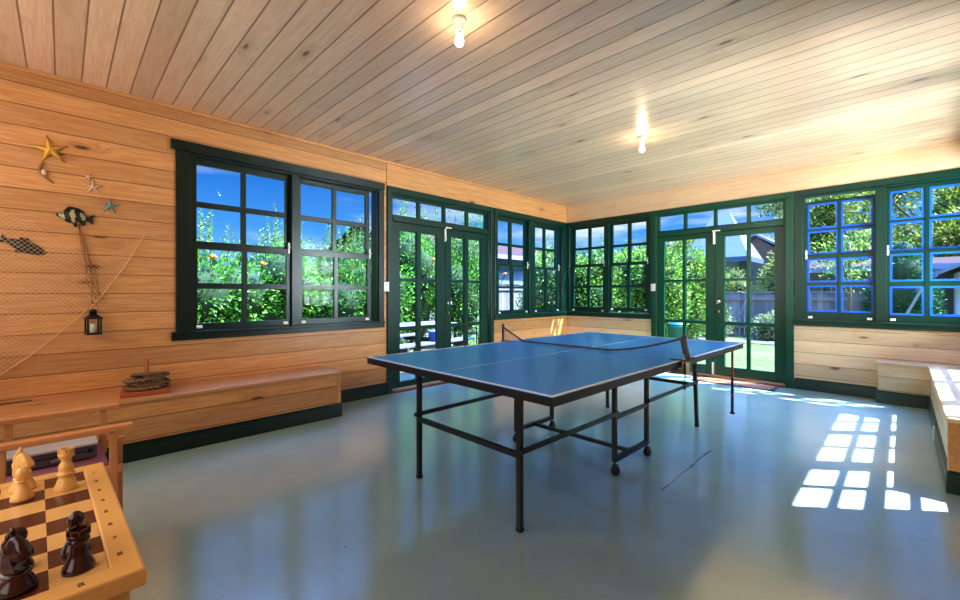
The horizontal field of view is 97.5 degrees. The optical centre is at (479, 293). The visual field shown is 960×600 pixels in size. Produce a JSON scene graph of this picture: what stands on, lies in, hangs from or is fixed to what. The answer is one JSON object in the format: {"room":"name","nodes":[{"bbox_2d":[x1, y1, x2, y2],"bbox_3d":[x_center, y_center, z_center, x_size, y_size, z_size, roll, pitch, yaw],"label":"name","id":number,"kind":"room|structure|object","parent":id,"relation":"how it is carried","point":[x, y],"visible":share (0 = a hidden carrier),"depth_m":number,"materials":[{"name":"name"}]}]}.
{"room":"sunroom","nodes":[
{"label":"sunroom","id":0,"kind":"room"},
{"bbox_2d":[0,66,566,403],"bbox_3d":[-1.193,-0.182,4.972,7.700,2.775,0.120,0,0,-45],"label":"wall","id":1,"kind":"structure","parent":0,"point":[123,143],"depth_m":3.26,"materials":[{"name":"brown wood"}]},
{"bbox_2d":[0,234,45,254],"bbox_3d":[-3.164,-0.341,2.902,0.234,0.138,0.022,0,0,-45],"label":"fish","id":2,"kind":"object","parent":1,"relation":"attached to","point":[26,240],"visible":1,"depth_m":2.91},
{"bbox_2d":[38,162,53,183],"bbox_3d":[-3.082,-0.863,2.989,0.080,0.148,0.020,0,0,-45],"label":"ornament","id":3,"kind":"object","parent":1,"relation":"attached to","point":[42,172],"visible":1,"depth_m":2.97,"materials":[{"name":"brown"}]},
{"bbox_2d":[29,135,67,161],"bbox_3d":[-3.064,-1.033,2.990,0.206,0.207,0.036,0,0,-45],"label":"starfish","id":4,"kind":"object","parent":1,"relation":"attached to","point":[49,149],"visible":1,"depth_m":2.99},
{"bbox_2d":[0,209,147,374],"bbox_3d":[-3.235,-0.038,2.814,1.604,1.621,0.020,0,0,-45],"label":"fishing net","id":5,"kind":"object","parent":1,"relation":"attached to","point":[0,209],"visible":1,"depth_m":2.96,"materials":[{"name":"brown fabric"}]},
{"bbox_2d":[83,301,102,334],"bbox_3d":[-2.868,0.175,3.115,0.113,0.250,0.093,0,0,37],"label":"candle lantern","id":6,"kind":"object","parent":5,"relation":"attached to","point":[93,314],"visible":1,"depth_m":3.10,"materials":[{"name":"black metal"}]},
{"bbox_2d":[90,323,95,332],"bbox_3d":[-2.860,0.252,3.109,0.035,0.068,0.034,0,0,37],"label":"candle","id":7,"kind":"object","parent":6,"relation":"on","point":[92,326],"depth_m":3.10,"materials":[{"name":"beige wax"}]},
{"bbox_2d":[56,206,93,226],"bbox_3d":[-2.974,-0.567,3.092,0.208,0.148,0.022,0,0,-45],"label":"striped fish","id":8,"kind":"object","parent":1,"relation":"attached to","point":[73,215],"visible":1,"depth_m":3.09},
{"bbox_2d":[77,222,103,299],"bbox_3d":[-2.908,-0.242,3.141,0.148,0.576,0.012,0,0,-45],"label":"strand","id":9,"kind":"object","parent":8,"relation":"hanging from","point":[78,223],"visible":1,"depth_m":3.13,"materials":[{"name":"brown fabric"}]},
{"bbox_2d":[82,178,104,193],"bbox_3d":[-2.909,-0.810,3.160,0.137,0.132,0.014,0,0,-45],"label":"starfish","id":10,"kind":"object","parent":1,"relation":"attached to","point":[92,182],"visible":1,"depth_m":3.16,"materials":[{"name":"pink"}]},
{"bbox_2d":[100,199,117,212],"bbox_3d":[-2.839,-0.681,3.228,0.129,0.124,0.016,0,0,-45],"label":"starfish","id":11,"kind":"object","parent":1,"relation":"attached to","point":[110,206],"visible":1,"depth_m":3.23,"materials":[{"name":"teal"}]},
{"bbox_2d":[170,138,384,340],"bbox_3d":[-1.883,-0.451,4.250,2.042,1.685,0.170,0,0,-45],"label":"window","id":12,"kind":"structure","parent":1,"relation":"in","point":[187,327],"depth_m":4.10,"materials":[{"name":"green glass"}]},
{"bbox_2d":[0,61,566,208],"bbox_3d":[-1.143,-1.556,4.921,7.699,0.028,0.022,0,0,-45],"label":"trim","id":13,"kind":"structure","parent":1,"relation":"attached to","point":[4,64],"depth_m":3.75,"materials":[{"name":"brown wood"}]},
{"bbox_2d":[341,383,386,402],"bbox_3d":[-1.381,1.116,4.688,0.783,0.138,0.023,0,0,-45],"label":"baseboard","id":14,"kind":"structure","parent":1,"relation":"attached to","point":[353,394],"depth_m":4.74,"materials":[{"name":"wood"}]},
{"bbox_2d":[384,282,388,291],"bbox_3d":[-1.097,-0.085,4.939,0.068,0.115,0.015,0,0,-45],"label":"light switch","id":15,"kind":"object","parent":1,"relation":"attached to","point":[386,284],"visible":1,"depth_m":4.93,"materials":[{"name":"white plastic"}]},
{"bbox_2d":[386,185,493,393],"bbox_3d":[-0.482,-0.048,5.644,1.833,2.466,0.170,0,0,-45],"label":"door","id":16,"kind":"structure","parent":1,"relation":"in","point":[443,231],"depth_m":5.55,"materials":[{"name":"green painted wood"},{"name":"glass"}]},
{"bbox_2d":[386,164,566,222],"bbox_3d":[0.232,-1.411,6.297,3.770,0.259,0.012,0,0,-45],"label":"trim","id":17,"kind":"structure","parent":1,"relation":"attached to","point":[396,176],"depth_m":5.88,"materials":[{"name":"brown wood"}]},
{"bbox_2d":[494,208,567,319],"bbox_3d":[0.863,-0.445,6.982,1.916,1.673,0.170,0,0,-45],"label":"window","id":18,"kind":"structure","parent":1,"relation":"in","point":[529,222],"depth_m":6.91,"materials":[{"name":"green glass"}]},
{"bbox_2d":[0,0,959,206],"bbox_3d":[0.602,-1.610,3.168,7.940,0.080,5.210,0,0,-45],"label":"ceiling","id":19,"kind":"structure","parent":0,"point":[551,101],"depth_m":2.98,"materials":[{"name":"brown wood"}]},
{"bbox_2d":[452,14,466,46],"bbox_3d":[-0.118,-1.492,2.402,0.081,0.156,0.081,0,0,-45],"label":"ceiling light","id":20,"kind":"object","parent":19,"relation":"attached to","point":[459,20],"visible":1,"depth_m":2.38,"materials":[{"name":"white glass"}]},
{"bbox_2d":[638,135,645,151],"bbox_3d":[1.619,-1.492,4.201,0.081,0.156,0.081,0,0,-45],"label":"ceiling light","id":21,"kind":"object","parent":19,"relation":"attached to","point":[641,138],"visible":1,"depth_m":4.18,"materials":[{"name":"white glass"}]},
{"bbox_2d":[123,372,959,599],"bbox_3d":[0.602,1.260,3.168,7.940,0.150,5.210,0,0,-45],"label":"floor","id":22,"kind":"structure","parent":0,"point":[792,494],"depth_m":2.35,"materials":[{"name":"paint"}]},
{"bbox_2d":[0,403,132,509],"bbox_3d":[-1.772,0.734,1.675,0.479,0.900,0.594,0,0,44],"label":"chair","id":23,"kind":"object","parent":22,"relation":"on","point":[114,467],"visible":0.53,"depth_m":1.69,"materials":[{"name":"brown wood"}]},
{"bbox_2d":[6,435,98,474],"bbox_3d":[-1.870,0.666,1.742,0.249,0.064,0.415,0,0,44],"label":"box","id":24,"kind":"object","parent":23,"relation":"on","point":[45,455],"visible":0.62,"depth_m":1.73,"materials":[{"name":"plastic"}]},
{"bbox_2d":[0,462,145,599],"bbox_3d":[-0.983,0.814,0.671,0.625,0.743,0.625,0,0,43],"label":"chessboard","id":25,"kind":"object","parent":22,"relation":"on","point":[120,568],"visible":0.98,"depth_m":0.78,"materials":[{"name":"brown wood"}]},
{"bbox_2d":[0,526,34,575],"bbox_3d":[-0.744,0.410,0.677,0.037,0.069,0.037,0,0,43],"label":"pawn","id":26,"kind":"object","parent":25,"relation":"on","point":[22,531],"visible":0.27,"depth_m":0.68,"materials":[{"name":"brown wood"}]},
{"bbox_2d":[0,527,38,599],"bbox_3d":[-0.696,0.397,0.631,0.048,0.095,0.046,0,0,0],"label":"knight","id":27,"kind":"object","parent":25,"relation":"on","point":[17,577],"visible":1,"depth_m":0.62,"materials":[{"name":"brown wood"}]},
{"bbox_2d":[9,467,34,503],"bbox_3d":[-0.990,0.410,0.910,0.037,0.069,0.037,0,0,43],"label":"pawn","id":28,"kind":"object","parent":25,"relation":"on","point":[23,492],"visible":1,"depth_m":0.90,"materials":[{"name":"beige wood"}]},
{"bbox_2d":[8,447,36,493],"bbox_3d":[-1.040,0.396,0.956,0.045,0.097,0.044,0,0,-2],"label":"knight","id":29,"kind":"object","parent":25,"relation":"on","point":[21,459],"visible":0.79,"depth_m":0.95,"materials":[{"name":"beige wood"}]},
{"bbox_2d":[54,446,77,492],"bbox_3d":[-0.943,0.398,0.959,0.040,0.093,0.040,0,0,43],"label":"chess rook","id":30,"kind":"object","parent":25,"relation":"on","point":[66,481],"visible":1,"depth_m":0.95,"materials":[{"name":"beige wood"}]},
{"bbox_2d":[61,511,90,557],"bbox_3d":[-0.698,0.410,0.726,0.037,0.069,0.037,0,0,43],"label":"pawn","id":31,"kind":"object","parent":25,"relation":"on","point":[75,518],"visible":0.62,"depth_m":0.72,"materials":[{"name":"brown wood"}]},
{"bbox_2d":[60,524,95,577],"bbox_3d":[-0.649,0.412,0.680,0.042,0.065,0.042,0,0,43],"label":"chess rook","id":32,"kind":"object","parent":25,"relation":"on","point":[80,560],"visible":1,"depth_m":0.67,"materials":[{"name":"brown wood"}]},
{"bbox_2d":[0,365,341,463],"bbox_3d":[-2.603,0.964,3.147,3.113,0.443,0.471,0,0,-45],"label":"storage bench","id":33,"kind":"object","parent":22,"relation":"on","point":[199,413],"visible":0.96,"depth_m":3.29,"materials":[{"name":"brown wood"}]},
{"bbox_2d":[120,359,171,397],"bbox_3d":[-2.545,0.621,3.211,0.300,0.252,0.300,0,0,-38],"label":"stand","id":34,"kind":"object","parent":33,"relation":"on","point":[123,394],"visible":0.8,"depth_m":3.12,"materials":[{"name":"red wood"}]},
{"bbox_2d":[123,381,168,390],"bbox_3d":[-2.541,0.701,3.207,0.278,0.029,0.277,0,0,-45],"label":"ring","id":35,"kind":"object","parent":34,"relation":"on","point":[126,388],"visible":0.66,"depth_m":3.12,"materials":[{"name":"brown wicker"}]},
{"bbox_2d":[127,377,170,386],"bbox_3d":[-2.539,0.674,3.228,0.269,0.040,0.268,0,0,2],"label":"ring","id":36,"kind":"object","parent":35,"relation":"on","point":[166,380],"visible":0.68,"depth_m":3.13,"materials":[{"name":"brown wicker"}]},
{"bbox_2d":[122,375,165,383],"bbox_3d":[-2.548,0.647,3.194,0.259,0.049,0.260,0,0,37],"label":"ring","id":37,"kind":"object","parent":36,"relation":"on","point":[155,377],"visible":0.94,"depth_m":3.12,"materials":[{"name":"brown wicker"}]},
{"bbox_2d":[130,371,169,377],"bbox_3d":[-2.525,0.617,3.222,0.239,0.072,0.240,0,0,33],"label":"ring","id":38,"kind":"object","parent":37,"relation":"on","point":[142,374],"visible":0.97,"depth_m":3.14,"materials":[{"name":"brown wicker"}]},
{"bbox_2d":[367,332,742,532],"bbox_3d":[0.757,0.805,3.228,2.740,0.761,1.525,0,0,-44],"label":"table","id":39,"kind":"object","parent":22,"relation":"on","point":[552,376],"visible":1,"depth_m":2.69,"materials":[{"name":"blue wood"}]},
{"bbox_2d":[501,324,694,389],"bbox_3d":[0.774,0.432,3.225,0.086,0.342,1.637,0,0,-43],"label":"net","id":40,"kind":"object","parent":39,"relation":"attached to","point":[685,370],"visible":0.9,"depth_m":2.77,"materials":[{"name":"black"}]},
{"bbox_2d":[691,376,778,390],"bbox_3d":[3.343,1.177,5.549,0.315,0.015,0.940,0,0,-45],"label":"door mat","id":41,"kind":"object","parent":22,"relation":"on","point":[699,378],"visible":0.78,"depth_m":5.49,"materials":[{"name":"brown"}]},
{"bbox_2d":[874,359,959,495],"bbox_3d":[3.782,0.961,3.458,2.778,0.448,0.875,0,0,-45],"label":"bench","id":42,"kind":"object","parent":22,"relation":"on","point":[935,388],"visible":0.99,"depth_m":3.89,"materials":[{"name":"brown wood"}]},
{"bbox_2d":[932,425,934,440],"bbox_3d":[3.640,1.115,3.375,0.100,0.100,0.014,0,0,-45],"label":"power outlet","id":43,"kind":"object","parent":42,"relation":"attached to","point":[933,430],"visible":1,"depth_m":3.34,"materials":[{"name":"white plastic"}]},
{"bbox_2d":[567,152,959,387],"bbox_3d":[3.374,-0.182,5.926,0.120,2.775,5.210,0,0,-45],"label":"wall","id":44,"kind":"structure","parent":0,"point":[832,354],"depth_m":4.90,"materials":[{"name":"brown wood"}]},
{"bbox_2d":[567,211,650,318],"bbox_3d":[2.157,-0.445,7.113,0.170,1.673,1.526,0,0,-45],"label":"window","id":45,"kind":"structure","parent":44,"relation":"in","point":[608,223],"depth_m":7.08,"materials":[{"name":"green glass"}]},
{"bbox_2d":[651,191,793,388],"bbox_3d":[3.329,-0.048,5.935,0.170,2.466,1.795,0,0,-45],"label":"door","id":46,"kind":"structure","parent":44,"relation":"in","point":[782,376],"depth_m":5.84,"materials":[{"name":"green painted wood"},{"name":"glass"}]},
{"bbox_2d":[567,143,959,222],"bbox_3d":[3.331,-1.411,5.875,0.012,0.259,4.958,0,0,-45],"label":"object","id":47,"kind":"structure","parent":44,"relation":"attached to","point":[947,157],"depth_m":5.28,"materials":[{"name":"brown wood"}]},
{"bbox_2d":[567,140,959,208],"bbox_3d":[3.331,-1.556,5.867,0.022,0.028,4.947,0,0,-45],"label":"trim","id":48,"kind":"structure","parent":44,"relation":"attached to","point":[956,141],"depth_m":5.28,"materials":[{"name":"brown wood"}]},
{"bbox_2d":[794,378,876,398],"bbox_3d":[4.199,1.116,4.999,0.023,0.138,0.752,0,0,-45],"label":"baseboard","id":49,"kind":"structure","parent":44,"relation":"attached to","point":[855,390],"depth_m":4.97,"materials":[{"name":"wood"}]},
{"bbox_2d":[794,168,959,331],"bbox_3d":[4.524,-0.445,4.734,0.170,1.673,1.578,0,0,-45],"label":"window","id":50,"kind":"structure","parent":44,"relation":"in","point":[881,283],"depth_m":4.72,"materials":[{"name":"green wood"}]},
{"label":"outside","id":51,"kind":"structure","parent":0,"visible":0},
{"bbox_2d":[687,336,773,344],"bbox_3d":[6.381,1.335,12.636,0.850,0.060,6.700,0,0,-45],"label":"garden path","id":52,"kind":"structure","parent":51,"point":[699,337],"depth_m":11.53,"materials":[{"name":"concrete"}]},
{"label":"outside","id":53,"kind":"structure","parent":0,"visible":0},
{"bbox_2d":[400,328,773,371],"bbox_3d":[15.802,1.425,21.797,39.870,0.200,60.000,0,0,-45],"label":"lawn","id":54,"kind":"structure","parent":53,"point":[762,356],"depth_m":9.04,"materials":[{"name":"green plant"}]},
{"bbox_2d":[318,226,583,284],"bbox_3d":[-0.152,-0.795,22.569,14.360,4.240,7.360,0,0,-45],"label":"house","id":55,"kind":"structure","parent":54,"relation":"on","point":[517,253],"depth_m":19.32,"materials":[{"name":"white painted wood siding"},{"name":"brown roof tile"}]},
{"bbox_2d":[400,283,522,340],"bbox_3d":[1.343,0.472,15.314,13.686,1.705,0.095,0,0,-45],"label":"fence","id":56,"kind":"object","parent":54,"relation":"on","point":[503,293],"visible":0.11,"depth_m":14.84,"materials":[{"name":"white wood"}]},
{"bbox_2d":[432,210,500,345],"bbox_3d":[-0.637,-0.528,10.746,2.139,3.884,2.039,0,0,24],"label":"flowering shrub","id":57,"kind":"object","parent":54,"relation":"on","point":[456,247],"visible":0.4,"depth_m":10.36,"materials":[{"name":"green plant"}]},
{"bbox_2d":[514,234,584,309],"bbox_3d":[1.942,-0.122,11.542,2.030,3.040,2.169,0,0,-12],"label":"leafy shrub","id":58,"kind":"object","parent":54,"relation":"on","point":[551,274],"visible":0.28,"depth_m":10.89,"materials":[{"name":"green plant"}]},
{"bbox_2d":[575,234,642,312],"bbox_3d":[3.257,-0.108,11.067,2.169,3.010,2.030,0,0,4],"label":"leafy shrub","id":59,"kind":"object","parent":54,"relation":"on","point":[596,272],"visible":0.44,"depth_m":10.71,"materials":[{"name":"green plant"}]},
{"bbox_2d":[614,240,666,322],"bbox_3d":[4.352,-0.166,11.958,2.030,3.132,2.169,0,0,19],"label":"leafy shrub","id":60,"kind":"object","parent":54,"relation":"on","point":[623,253],"visible":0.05,"depth_m":11.40,"materials":[{"name":"green plant"}]},
{"bbox_2d":[622,236,695,336],"bbox_3d":[4.522,-0.180,11.217,2.030,3.162,2.169,0,0,-15],"label":"leafy shrub","id":61,"kind":"object","parent":54,"relation":"on","point":[674,290],"visible":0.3,"depth_m":10.67,"materials":[{"name":"green plant"}]},
{"bbox_2d":[667,322,687,337],"bbox_3d":[4.568,0.980,9.745,0.433,0.690,0.440,0,0,-45],"label":"bin","id":62,"kind":"object","parent":54,"relation":"on","point":[675,330],"visible":0.46,"depth_m":9.59,"materials":[{"name":"teal plastic"}]},
{"bbox_2d":[666,239,695,257],"bbox_3d":[11.976,-1.325,24.636,4.902,5.305,4.709,0,0,5],"label":"tree","id":63,"kind":"object","parent":54,"relation":"on","point":[679,243],"visible":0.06,"depth_m":23.64,"materials":[{"name":"green plant"}]},
{"bbox_2d":[666,239,733,339],"bbox_3d":[5.788,-0.209,12.051,2.169,3.223,2.030,0,0,-34],"label":"leafy shrub","id":64,"kind":"object","parent":54,"relation":"on","point":[699,265],"visible":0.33,"depth_m":11.62,"materials":[{"name":"green plant"}]},
{"bbox_2d":[703,304,734,335],"bbox_3d":[7.324,0.769,13.029,1.083,1.272,1.834,0,0,21],"label":"shrub","id":65,"kind":"object","parent":54,"relation":"on","point":[729,316],"visible":0.15,"depth_m":12.54,"materials":[{"name":"green plant"}]},
{"bbox_2d":[688,212,763,321],"bbox_3d":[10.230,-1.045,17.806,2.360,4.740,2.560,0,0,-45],"label":"house","id":66,"kind":"structure","parent":54,"relation":"on","point":[735,245],"depth_m":16.95,"materials":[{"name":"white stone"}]},
{"bbox_2d":[732,291,745,335],"bbox_3d":[8.014,0.620,12.968,0.464,1.420,0.048,0,0,39],"label":"prop","id":67,"kind":"object","parent":54,"relation":"on","point":[737,291],"visible":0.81,"depth_m":12.96,"materials":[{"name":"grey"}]},
{"bbox_2d":[726,267,754,315],"bbox_3d":[8.574,0.203,14.165,1.131,2.246,1.683,0,0,9],"label":"flowering bush","id":68,"kind":"object","parent":54,"relation":"on","point":[733,286],"visible":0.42,"depth_m":13.94,"materials":[{"name":"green plant"}]},
{"bbox_2d":[751,309,773,340],"bbox_3d":[8.434,0.880,11.985,1.668,1.017,1.204,0,0,-12],"label":"shrub","id":69,"kind":"object","parent":54,"relation":"on","point":[767,318],"visible":0.41,"depth_m":11.87,"materials":[{"name":"green plant"}]},
{"bbox_2d":[687,291,869,337],"bbox_3d":[7.893,0.627,13.495,0.095,1.395,7.414,0,0,-45],"label":"fence","id":70,"kind":"object","parent":54,"relation":"on","point":[761,302],"visible":0.21,"depth_m":12.73,"materials":[{"name":"grey wood"}]},
{"bbox_2d":[754,251,810,293],"bbox_3d":[9.617,-0.077,13.389,1.413,2.808,1.870,0,0,10],"label":"flowering bush","id":71,"kind":"object","parent":54,"relation":"on","point":[770,272],"visible":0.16,"depth_m":13.51,"materials":[{"name":"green plant"}]},
{"bbox_2d":[751,234,817,293],"bbox_3d":[13.541,-0.670,19.866,4.760,3.990,3.310,0,0,-45],"label":"house","id":72,"kind":"structure","parent":54,"relation":"on","point":[762,244],"depth_m":18.43,"materials":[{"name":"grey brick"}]},
{"bbox_2d":[756,199,823,260],"bbox_3d":[19.412,-2.715,26.036,4.902,8.087,4.709,0,0,19],"label":"tree","id":73,"kind":"object","parent":54,"relation":"on","point":[772,206],"visible":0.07,"depth_m":25.78,"materials":[{"name":"green plant"}]},
{"bbox_2d":[773,190,911,262],"bbox_3d":[18.013,-2.619,21.415,5.883,7.893,5.650,0,0,19],"label":"tree","id":74,"kind":"object","parent":54,"relation":"on","point":[821,214],"visible":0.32,"depth_m":20.23,"materials":[{"name":"green plant"}]},
{"bbox_2d":[810,219,900,310],"bbox_3d":[9.414,-0.301,10.667,1.897,3.254,1.814,0,0,5],"label":"slender tree","id":75,"kind":"object","parent":54,"relation":"on","point":[848,246],"visible":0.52,"depth_m":10.65,"materials":[{"name":"green plant"}]},
{"bbox_2d":[809,256,959,314],"bbox_3d":[15.483,0.005,16.049,5.330,2.640,5.260,0,0,-45],"label":"house","id":76,"kind":"structure","parent":54,"relation":"on","point":[939,263],"depth_m":14.82,"materials":[{"name":"grey brick"}]},
{"bbox_2d":[846,186,959,256],"bbox_3d":[22.430,-2.812,21.076,6.618,8.281,6.357,0,0,-29],"label":"tree","id":77,"kind":"object","parent":54,"relation":"on","point":[952,194],"visible":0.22,"depth_m":21.32,"materials":[{"name":"green plant"}]},
{"bbox_2d":[860,237,947,313],"bbox_3d":[10.504,-0.029,10.487,1.698,2.826,1.768,0,0,-9],"label":"conifer","id":78,"kind":"object","parent":54,"relation":"on","point":[909,267],"visible":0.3,"depth_m":10.14,"materials":[{"name":"green plant"}]},
{"bbox_2d":[906,288,921,313],"bbox_3d":[9.066,0.445,8.945,0.035,1.775,0.881,0,0,-13],"label":"leaning pole","id":79,"kind":"object","parent":54,"relation":"on","point":[920,290],"visible":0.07,"depth_m":8.79,"materials":[{"name":"grey"}]},
{"bbox_2d":[901,204,959,256],"bbox_3d":[21.345,-2.715,16.835,5.886,8.087,6.128,0,0,-31],"label":"tree","id":80,"kind":"object","parent":54,"relation":"on","point":[953,226],"visible":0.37,"depth_m":18.01,"materials":[{"name":"green plant"}]},
{"bbox_2d":[933,263,959,314],"bbox_3d":[15.041,-0.070,11.836,3.560,2.790,3.110,0,0,-45],"label":"shed","id":81,"kind":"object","parent":54,"relation":"on","point":[936,273],"visible":0.52,"depth_m":12.23,"materials":[{"name":"white"}]},
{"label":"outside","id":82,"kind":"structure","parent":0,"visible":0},
{"bbox_2d":[400,342,434,380],"bbox_3d":[-17.863,1.425,9.553,25.128,0.200,29.870,0,0,-45],"label":"yard","id":83,"kind":"structure","parent":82,"point":[403,375],"depth_m":7.00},
{"bbox_2d":[197,208,279,322],"bbox_3d":[-4.557,-0.076,6.760,2.368,2.889,1.990,0,0,13],"label":"flowering shrub","id":84,"kind":"object","parent":83,"relation":"on","point":[215,305],"visible":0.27,"depth_m":6.56,"materials":[{"name":"green plant"}]},
{"bbox_2d":[209,254,217,270],"bbox_3d":[-4.159,-0.276,6.421,0.190,0.618,0.849,0,0,-45],"label":"flower","id":85,"kind":"object","parent":84,"relation":"attached to","point":[212,256],"visible":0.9,"depth_m":6.17,"materials":[{"name":"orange plant"}]},
{"bbox_2d":[257,261,266,280],"bbox_3d":[-3.749,-0.219,7.041,0.190,0.619,0.849,0,0,-45],"label":"flower","id":86,"kind":"object","parent":84,"relation":"attached to","point":[262,263],"visible":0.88,"depth_m":6.80,"materials":[{"name":"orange plant"}]},
{"bbox_2d":[229,203,328,320],"bbox_3d":[-3.960,-0.144,8.018,2.179,3.034,1.998,0,0,1],"label":"flowering shrub","id":87,"kind":"object","parent":83,"relation":"on","point":[277,261],"visible":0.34,"depth_m":7.63,"materials":[{"name":"green plant"}]},
{"bbox_2d":[283,223,365,318],"bbox_3d":[-3.042,-0.084,8.534,2.139,2.952,2.039,0,0,-44],"label":"flowering shrub","id":88,"kind":"object","parent":83,"relation":"on","point":[349,305],"visible":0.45,"depth_m":8.21,"materials":[{"name":"green plant"}]},
{"bbox_2d":[327,218,414,343],"bbox_3d":[-2.323,-0.191,9.193,1.990,3.128,2.368,0,0,-9],"label":"flowering shrub","id":89,"kind":"object","parent":83,"relation":"on","point":[361,271],"visible":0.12,"depth_m":8.68,"materials":[{"name":"green plant"}]},
{"bbox_2d":[398,200,454,348],"bbox_3d":[-1.553,-0.602,10.118,1.998,3.980,2.179,0,0,-21],"label":"flowering shrub","id":90,"kind":"object","parent":83,"relation":"on","point":[407,242],"visible":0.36,"depth_m":9.60,"materials":[{"name":"green plant"}]},
{"bbox_2d":[400,321,474,352],"bbox_3d":[-1.390,0.963,8.147,1.720,0.746,2.000,0,0,38],"label":"picnic table","id":91,"kind":"object","parent":83,"relation":"on","point":[404,348],"visible":0.27,"depth_m":8.21,"materials":[{"name":"white wood"}]},
{"bbox_2d":[428,330,434,341],"bbox_3d":[-0.811,0.774,7.750,0.288,0.190,0.284,0,0,-45],"label":"tub","id":92,"kind":"object","parent":91,"relation":"on","point":[431,332],"visible":0.42,"depth_m":7.64,"materials":[{"name":"blue plastic"}]},
{"bbox_2d":[457,314,478,346],"bbox_3d":[-0.258,0.883,9.391,0.465,0.886,0.518,0,0,5],"label":"garden chair","id":93,"kind":"object","parent":83,"relation":"on","point":[476,332],"visible":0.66,"depth_m":9.18,"materials":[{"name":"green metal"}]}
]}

